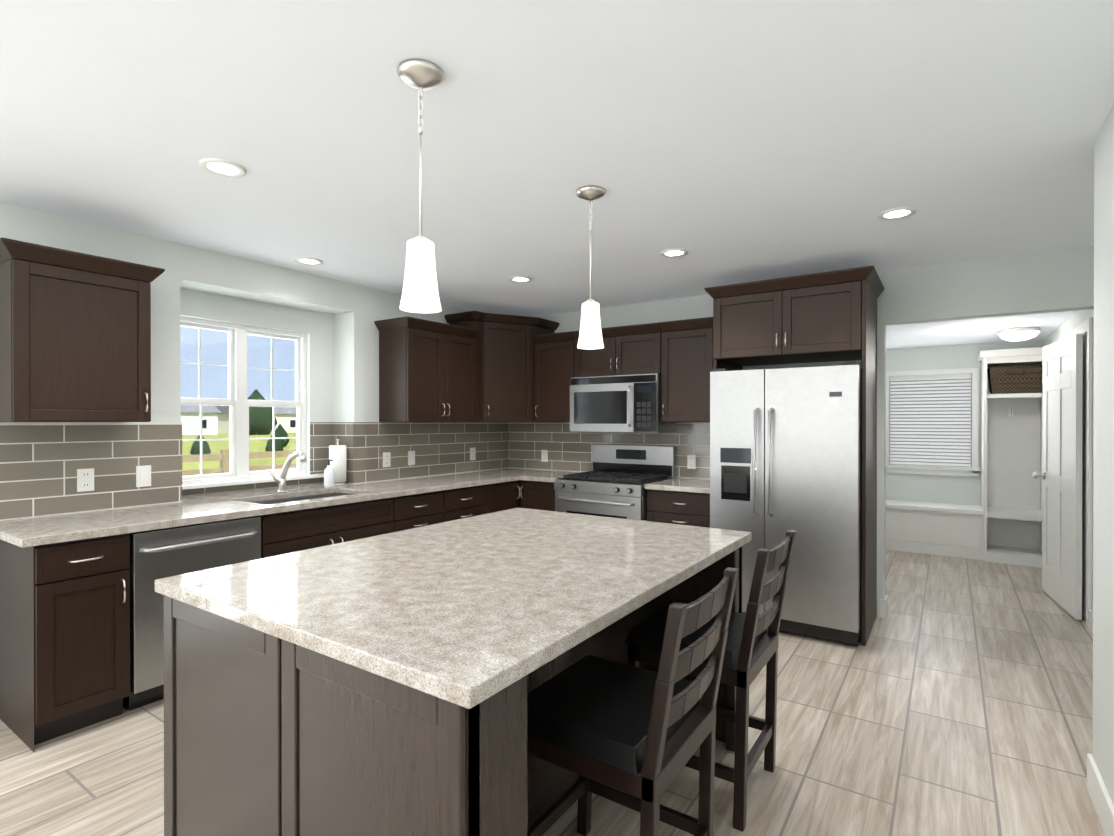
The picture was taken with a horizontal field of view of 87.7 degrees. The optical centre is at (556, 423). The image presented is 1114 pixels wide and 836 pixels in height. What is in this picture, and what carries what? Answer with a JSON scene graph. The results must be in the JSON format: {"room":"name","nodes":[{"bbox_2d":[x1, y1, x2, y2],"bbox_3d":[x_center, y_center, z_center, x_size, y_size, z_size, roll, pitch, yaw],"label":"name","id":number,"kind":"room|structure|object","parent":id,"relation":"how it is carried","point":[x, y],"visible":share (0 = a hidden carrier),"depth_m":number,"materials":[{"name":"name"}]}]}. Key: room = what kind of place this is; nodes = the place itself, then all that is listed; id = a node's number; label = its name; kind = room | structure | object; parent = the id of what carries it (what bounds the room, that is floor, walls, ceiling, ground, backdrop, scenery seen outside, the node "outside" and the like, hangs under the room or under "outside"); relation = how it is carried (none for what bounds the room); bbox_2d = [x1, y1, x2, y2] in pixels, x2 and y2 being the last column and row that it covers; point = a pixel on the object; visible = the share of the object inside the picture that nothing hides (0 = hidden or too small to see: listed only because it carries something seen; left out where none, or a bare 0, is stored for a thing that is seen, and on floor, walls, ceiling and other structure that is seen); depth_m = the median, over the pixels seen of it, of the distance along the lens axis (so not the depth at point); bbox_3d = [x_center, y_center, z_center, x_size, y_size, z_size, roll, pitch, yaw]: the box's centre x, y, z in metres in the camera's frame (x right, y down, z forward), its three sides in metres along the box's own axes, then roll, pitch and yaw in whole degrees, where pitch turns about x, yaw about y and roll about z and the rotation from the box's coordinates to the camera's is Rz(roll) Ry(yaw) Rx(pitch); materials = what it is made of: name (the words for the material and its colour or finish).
{"room":"kitchen","nodes":[
{"label":"kitchen","id":0,"kind":"room"},
{"bbox_2d":[0,202,493,520],"bbox_3d":[-2.731,0.155,3.052,0.400,2.440,7.620,0,0,34],"label":"wall","id":1,"kind":"structure","parent":0,"point":[333,319],"depth_m":3.90,"materials":[{"name":"paint"}]},
{"bbox_2d":[0,237,164,421],"bbox_3d":[-2.378,-0.408,2.871,0.385,0.797,0.630,0,0,34],"label":"upper cabinet","id":2,"kind":"object","parent":1,"relation":"attached to","point":[75,336],"visible":1,"depth_m":2.74,"materials":[{"name":"brown wood"}]},
{"bbox_2d":[0,422,187,520],"bbox_3d":[-2.460,0.228,3.085,0.012,0.472,0.858,0,0,34],"label":"tile backsplash","id":3,"kind":"structure","parent":1,"relation":"attached to","point":[41,463],"depth_m":3.05,"materials":[{"name":"grey tile"}]},
{"bbox_2d":[77,468,93,491],"bbox_3d":[-2.476,0.295,3.049,0.008,0.118,0.072,0,0,34],"label":"electrical outlet plate","id":4,"kind":"object","parent":3,"relation":"attached to","point":[85,479],"depth_m":3.05,"materials":[{"name":"plastic"}]},
{"bbox_2d":[136,465,150,486],"bbox_3d":[-2.328,0.295,3.268,0.009,0.118,0.072,0,0,34],"label":"light switch","id":5,"kind":"object","parent":3,"relation":"attached to","point":[143,473],"depth_m":3.26,"materials":[{"name":"plastic"}]},
{"bbox_2d":[180,316,323,489],"bbox_3d":[-2.121,-0.139,4.093,0.178,1.098,1.190,0,0,34],"label":"window","id":6,"kind":"structure","parent":1,"relation":"in","point":[238,402],"depth_m":4.03,"materials":[{"name":"clear glass"}]},
{"bbox_2d":[188,422,335,495],"bbox_3d":[-2.102,0.225,4.081,0.008,0.472,1.209,0,0,34],"label":"tile backsplash","id":7,"kind":"structure","parent":1,"relation":"attached to","point":[322,434],"depth_m":4.43,"materials":[{"name":"grey tile"}]},
{"bbox_2d":[374,316,479,421],"bbox_3d":[-1.057,-0.414,4.824,0.385,0.797,0.825,0,0,34],"label":"upper cabinet","id":8,"kind":"object","parent":1,"relation":"attached to","point":[427,370],"visible":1,"depth_m":4.61,"materials":[{"name":"brown wood"}]},
{"bbox_2d":[348,422,507,483],"bbox_3d":[-1.026,0.221,5.208,0.008,0.472,1.879,0,0,34],"label":"tile backsplash","id":9,"kind":"structure","parent":1,"relation":"attached to","point":[440,448],"depth_m":5.01,"materials":[{"name":"grey tile"}]},
{"bbox_2d":[383,452,390,466],"bbox_3d":[-1.373,0.290,4.681,0.008,0.118,0.072,0,0,34],"label":"electrical outlet plate","id":10,"kind":"object","parent":9,"relation":"attached to","point":[386,455],"depth_m":4.68,"materials":[{"name":"plastic"}]},
{"bbox_2d":[408,451,414,464],"bbox_3d":[-1.227,0.289,4.896,0.009,0.118,0.072,0,0,34],"label":"electrical outlet plate","id":11,"kind":"object","parent":9,"relation":"attached to","point":[411,454],"depth_m":4.89,"materials":[{"name":"plastic"}]},
{"bbox_2d":[470,448,475,459],"bbox_3d":[-0.801,0.287,5.525,0.008,0.118,0.072,0,0,34],"label":"electrical outlet plate","id":12,"kind":"object","parent":9,"relation":"attached to","point":[472,450],"depth_m":5.52,"materials":[{"name":"plastic"}]},
{"bbox_2d":[444,310,559,421],"bbox_3d":[-0.489,-0.501,5.422,0.648,0.967,0.931,0,0,34],"label":"upper cabinet","id":13,"kind":"object","parent":1,"relation":"attached to","point":[505,367],"visible":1,"depth_m":5.25,"materials":[{"name":"brown wood"}]},
{"bbox_2d":[0,550,1104,835],"bbox_3d":[0.481,1.407,2.682,5.860,0.060,10.600,0,0,34],"label":"floor","id":14,"kind":"structure","parent":0,"point":[952,696],"depth_m":2.49,"materials":[{"name":"tile"}]},
{"bbox_2d":[123,516,260,710],"bbox_3d":[-2.037,0.943,3.113,0.678,0.865,0.611,0,0,34],"label":"dishwasher","id":15,"kind":"object","parent":14,"relation":"on","point":[164,553],"visible":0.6,"depth_m":2.80,"materials":[{"name":"silver metal"}]},
{"bbox_2d":[0,480,520,751],"bbox_3d":[-1.319,0.937,4.195,0.654,0.868,3.902,0,0,34],"label":"base cabinet","id":16,"kind":"object","parent":14,"relation":"on","point":[64,637],"visible":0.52,"depth_m":2.61,"materials":[{"name":"brown wood"}]},
{"bbox_2d":[0,468,709,547],"bbox_3d":[-0.721,0.482,3.759,2.658,0.038,3.952,0,0,34],"label":"countertop","id":17,"kind":"structure","parent":16,"relation":"on","point":[46,530],"depth_m":3.34,"materials":[{"name":"stone"}]},
{"bbox_2d":[268,450,306,492],"bbox_3d":[-1.772,0.317,3.821,0.297,0.289,0.121,0,0,34],"label":"faucet","id":18,"kind":"object","parent":17,"relation":"on","point":[281,481],"visible":1,"depth_m":3.87,"materials":[{"name":"silver metal"}]},
{"bbox_2d":[254,493,349,504],"bbox_3d":[-1.633,0.602,3.766,0.418,0.202,0.748,0,0,34],"label":"sink basin","id":19,"kind":"object","parent":17,"relation":"in","point":[300,498],"visible":0.06,"depth_m":3.95,"materials":[{"name":"silver metal"}]},
{"bbox_2d":[324,459,333,487],"bbox_3d":[-1.645,0.359,4.189,0.074,0.203,0.067,0,0,34],"label":"soap dispenser","id":20,"kind":"object","parent":17,"relation":"on","point":[328,476],"visible":1,"depth_m":4.17,"materials":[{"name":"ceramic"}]},
{"bbox_2d":[329,439,347,484],"bbox_3d":[-1.662,0.287,4.400,0.150,0.345,0.150,0,0,34],"label":"paper towel holder","id":21,"kind":"object","parent":17,"relation":"on","point":[337,454],"visible":0.9,"depth_m":4.35,"materials":[{"name":"white paper"}]},
{"bbox_2d":[155,548,742,835],"bbox_3d":[-0.189,0.943,2.132,1.235,0.870,1.772,0,0,34],"label":"kitchen island","id":22,"kind":"object","parent":14,"relation":"on","point":[381,685],"depth_m":1.36,"materials":[{"name":"wood"}]},
{"bbox_2d":[155,508,750,711],"bbox_3d":[-0.187,0.487,2.129,1.280,0.038,1.780,0,0,34],"label":"island countertop","id":23,"kind":"structure","parent":22,"relation":"on","point":[468,609],"depth_m":1.67,"materials":[{"name":"beige stone"}]},
{"bbox_2d":[520,480,709,527],"bbox_3d":[0.569,0.935,4.880,1.770,0.868,0.652,0,0,34],"label":"base cabinet","id":24,"kind":"object","parent":14,"relation":"on","point":[681,508],"visible":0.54,"depth_m":4.37,"materials":[{"name":"brown wood"}]},
{"bbox_2d":[554,444,675,520],"bbox_3d":[0.481,0.781,4.875,0.796,1.175,0.724,0,0,34],"label":"range","id":25,"kind":"object","parent":14,"relation":"on","point":[615,480],"visible":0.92,"depth_m":4.77,"materials":[{"name":"silver metal"}]},
{"bbox_2d":[527,567,738,835],"bbox_3d":[0.186,0.900,1.655,0.536,0.960,0.458,0,0,34],"label":"bar stool","id":26,"kind":"object","parent":14,"relation":"on","point":[630,736],"visible":0.96,"depth_m":1.55,"materials":[{"name":"brown wood"}]},
{"bbox_2d":[624,530,795,831],"bbox_3d":[0.595,0.898,2.241,0.536,0.960,0.458,0,0,34],"label":"bar stool","id":27,"kind":"object","parent":14,"relation":"on","point":[751,649],"visible":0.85,"depth_m":2.09,"materials":[{"name":"brown wood"}]},
{"bbox_2d":[710,362,861,644],"bbox_3d":[1.627,0.487,4.032,0.913,1.730,0.814,0,0,34],"label":"refrigerator","id":28,"kind":"object","parent":14,"relation":"on","point":[785,449],"visible":0.92,"depth_m":3.68,"materials":[{"name":"stainless steel"},{"name":"black plastic"}]},
{"bbox_2d":[704,266,883,645],"bbox_3d":[1.676,0.206,4.100,1.055,2.332,0.705,0,0,34],"label":"upper cabinet","id":29,"kind":"object","parent":14,"relation":"on","point":[829,316],"visible":0.98,"depth_m":3.82,"materials":[{"name":"brown wood"}]},
{"bbox_2d":[886,347,1042,567],"bbox_3d":[4.121,0.320,6.077,1.559,2.090,0.490,0,0,34],"label":"bench","id":30,"kind":"object","parent":14,"relation":"on","point":[1002,524],"visible":0.77,"depth_m":5.93,"materials":[{"name":"white wood"}]},
{"bbox_2d":[987,365,1042,393],"bbox_3d":[4.555,-0.432,5.783,0.430,0.269,0.405,0,0,34],"label":"basket","id":31,"kind":"object","parent":30,"relation":"on","point":[1015,379],"visible":0.9,"depth_m":5.65,"materials":[{"name":"brown wicker"}]},
{"bbox_2d":[0,0,1113,316],"bbox_3d":[-0.412,-1.099,1.479,6.000,0.080,7.620,0,0,34],"label":"ceiling","id":32,"kind":"structure","parent":0,"point":[726,142],"depth_m":2.12,"materials":[{"name":"paint"}]},
{"bbox_2d":[199,158,245,177],"bbox_3d":[-1.382,-1.058,2.400,0.169,0.007,0.169,0,0,25],"label":"recessed light","id":33,"kind":"object","parent":32,"relation":"in","point":[222,167],"depth_m":2.40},
{"bbox_2d":[295,257,322,264],"bbox_3d":[-1.622,-1.063,3.795,0.169,0.007,0.169,0,0,-5],"label":"recessed light","id":34,"kind":"object","parent":32,"relation":"in","point":[302,260],"depth_m":3.79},
{"bbox_2d":[397,58,443,312],"bbox_3d":[-0.412,-0.703,1.751,0.136,0.714,0.136,0,0,34],"label":"pendant light","id":35,"kind":"object","parent":32,"relation":"hanging from","point":[420,293],"visible":1,"depth_m":1.72,"materials":[{"name":"white glass"}]},
{"bbox_2d":[509,276,531,282],"bbox_3d":[-0.268,-1.065,4.279,0.169,0.007,0.169,0,0,-5],"label":"recessed light","id":36,"kind":"object","parent":32,"relation":"in","point":[519,279],"depth_m":4.28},
{"bbox_2d":[576,185,605,348],"bbox_3d":[0.154,-0.706,2.655,0.136,0.714,0.136,0,0,34],"label":"pendant light","id":37,"kind":"object","parent":32,"relation":"hanging from","point":[590,335],"visible":1,"depth_m":2.62,"materials":[{"name":"white glass"}]},
{"bbox_2d":[660,248,687,257],"bbox_3d":[0.729,-1.062,3.611,0.169,0.007,0.169,0,0,-5],"label":"recessed light","id":38,"kind":"object","parent":32,"relation":"in","point":[676,252],"depth_m":3.60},
{"bbox_2d":[878,207,916,219],"bbox_3d":[1.714,-1.060,2.926,0.169,0.007,0.169,0,0,25],"label":"recessed light","id":39,"kind":"object","parent":32,"relation":"in","point":[899,212],"depth_m":2.93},
{"bbox_2d":[519,246,1093,598],"bbox_3d":[1.747,0.150,4.550,5.860,2.440,0.120,0,0,34],"label":"wall","id":40,"kind":"structure","parent":0,"point":[1052,281],"depth_m":3.91,"materials":[{"name":"paint"}]},
{"bbox_2d":[532,331,574,421],"bbox_3d":[0.053,-0.416,5.389,0.430,0.797,0.385,0,0,34],"label":"upper cabinet","id":41,"kind":"object","parent":40,"relation":"attached to","point":[554,363],"visible":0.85,"depth_m":5.27,"materials":[{"name":"brown wood"}]},
{"bbox_2d":[508,422,709,478],"bbox_3d":[0.485,0.220,5.327,2.376,0.472,0.008,0,0,34],"label":"tile backsplash","id":42,"kind":"structure","parent":40,"relation":"attached to","point":[568,450],"depth_m":5.49,"materials":[{"name":"grey tile"}]},
{"bbox_2d":[541,450,547,461],"bbox_3d":[-0.124,0.316,5.728,0.072,0.118,0.009,0,0,34],"label":"electrical outlet plate","id":43,"kind":"object","parent":42,"relation":"attached to","point":[544,453],"depth_m":5.73,"materials":[{"name":"plastic"}]},
{"bbox_2d":[687,455,695,468],"bbox_3d":[1.131,0.319,4.879,0.072,0.118,0.009,0,0,34],"label":"electrical outlet plate","id":44,"kind":"object","parent":42,"relation":"attached to","point":[691,459],"depth_m":4.88,"materials":[{"name":"plastic"}]},
{"bbox_2d":[571,322,660,377],"bbox_3d":[0.576,-0.610,5.035,0.827,0.407,0.385,0,0,34],"label":"upper cabinet","id":45,"kind":"object","parent":40,"relation":"attached to","point":[631,350],"visible":0.71,"depth_m":4.87,"materials":[{"name":"brown wood"}]},
{"bbox_2d":[570,373,675,432],"bbox_3d":[0.549,-0.167,4.996,0.822,0.472,0.457,0,0,34],"label":"microwave","id":46,"kind":"object","parent":45,"relation":"attached to","point":[624,403],"visible":1,"depth_m":4.82,"materials":[{"name":"stainless steel"},{"name":"black glass"}]},
{"bbox_2d":[659,317,713,421],"bbox_3d":[1.143,-0.414,4.652,0.535,0.797,0.385,0,0,34],"label":"upper cabinet","id":47,"kind":"object","parent":40,"relation":"attached to","point":[687,363],"visible":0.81,"depth_m":4.56,"materials":[{"name":"brown wood"}]},
{"bbox_2d":[886,340,1041,505],"bbox_3d":[4.292,0.259,6.330,1.500,2.210,0.120,0,0,34],"label":"wall","id":48,"kind":"structure","parent":0,"point":[955,489],"depth_m":6.33,"materials":[{"name":"paint"}]},
{"bbox_2d":[886,368,979,475],"bbox_3d":[4.093,-0.019,6.388,0.915,1.145,0.135,0,0,34],"label":"window blind","id":49,"kind":"object","parent":48,"relation":"attached to","point":[932,420],"visible":0.96,"depth_m":6.38,"materials":[{"name":"white plastic"}]},
{"bbox_2d":[886,310,1077,349],"bbox_3d":[3.579,-0.882,5.148,1.900,0.080,2.930,0,0,34],"label":"ceiling","id":50,"kind":"structure","parent":0,"point":[955,332],"depth_m":5.18,"materials":[{"name":"paint"}]},
{"bbox_2d":[997,327,1040,340],"bbox_3d":[4.112,-0.789,5.168,0.310,0.104,0.310,0,0,34],"label":"ceiling light","id":51,"kind":"object","parent":50,"relation":"attached to","point":[1018,334],"visible":1,"depth_m":5.08,"materials":[{"name":"white glass"}]},
{"bbox_2d":[1042,309,1093,619],"bbox_3d":[4.209,0.265,4.708,0.120,2.210,2.900,0,0,34],"label":"wall","id":52,"kind":"structure","parent":0,"point":[1080,316],"depth_m":4.11,"materials":[{"name":"paint"}]},
{"bbox_2d":[1033,333,1082,619],"bbox_3d":[3.781,0.367,4.406,0.199,1.988,0.808,0,0,34],"label":"door","id":53,"kind":"structure","parent":52,"relation":"in","point":[1062,408],"depth_m":4.30,"materials":[{"name":"white wood"}]},
{"bbox_2d":[1064,317,1092,628],"bbox_3d":[3.831,0.331,4.276,0.020,2.080,1.000,0,0,34],"label":"door frame","id":54,"kind":"structure","parent":52,"relation":"attached to","point":[1084,327],"depth_m":3.87,"materials":[{"name":"white wood"}]},
{"bbox_2d":[1089,610,1092,634],"bbox_3d":[3.449,1.306,3.710,0.016,0.135,0.370,0,0,34],"label":"baseboard","id":55,"kind":"structure","parent":52,"relation":"attached to","point":[1090,611],"depth_m":3.82,"materials":[{"name":"white wood"}]},
{"bbox_2d":[1092,104,1113,803],"bbox_3d":[0.481,0.167,-0.250,0.180,2.440,5.750,0,0,34],"label":"wall","id":56,"kind":"structure","parent":0,"point":[1103,597],"depth_m":2.03,"materials":[{"name":"paint"}]},
{"bbox_2d":[1087,753,1113,835],"bbox_3d":[0.399,1.319,-0.191,0.016,0.135,5.750,0,0,34],"label":"baseboard","id":57,"kind":"structure","parent":56,"relation":"attached to","point":[1102,802],"depth_m":2.01,"materials":[{"name":"white wood"}]},
{"label":"outside","id":58,"kind":"structure","parent":0,"visible":0},
{"bbox_2d":[182,433,296,469],"bbox_3d":[-166.338,1.591,118.193,399.550,0.020,600.000,0,0,34],"label":"lawn","id":59,"kind":"structure","parent":58,"point":[254,444],"depth_m":43.17,"materials":[{"name":"green plant"}]},
{"bbox_2d":[181,397,221,434],"bbox_3d":[-60.132,-1.214,87.384,9.800,5.800,13.800,0,0,34],"label":"house","id":60,"kind":"structure","parent":59,"relation":"on","point":[212,422],"depth_m":88.22,"materials":[{"name":"white"}]},
{"bbox_2d":[182,450,296,475],"bbox_3d":[-1.550,1.188,16.937,0.120,1.480,29.060,0,0,34],"label":"fence","id":61,"kind":"object","parent":59,"relation":"on","point":[225,453],"depth_m":10.37,"materials":[{"name":"brown wood"}]},
{"bbox_2d":[190,389,288,454],"bbox_3d":[-35.061,-1.960,57.025,59.550,7.500,45.897,0,0,34],"label":"trees","id":62,"kind":"object","parent":59,"relation":"on","point":[264,429],"depth_m":86.32,"materials":[{"name":"green plant"}]},
{"bbox_2d":[215,398,296,432],"bbox_3d":[-54.188,-1.375,105.094,9.800,6.000,12.800,0,0,34],"label":"house","id":63,"kind":"structure","parent":59,"relation":"on","point":[281,411],"depth_m":104.25,"materials":[{"name":"white"}]}
]}

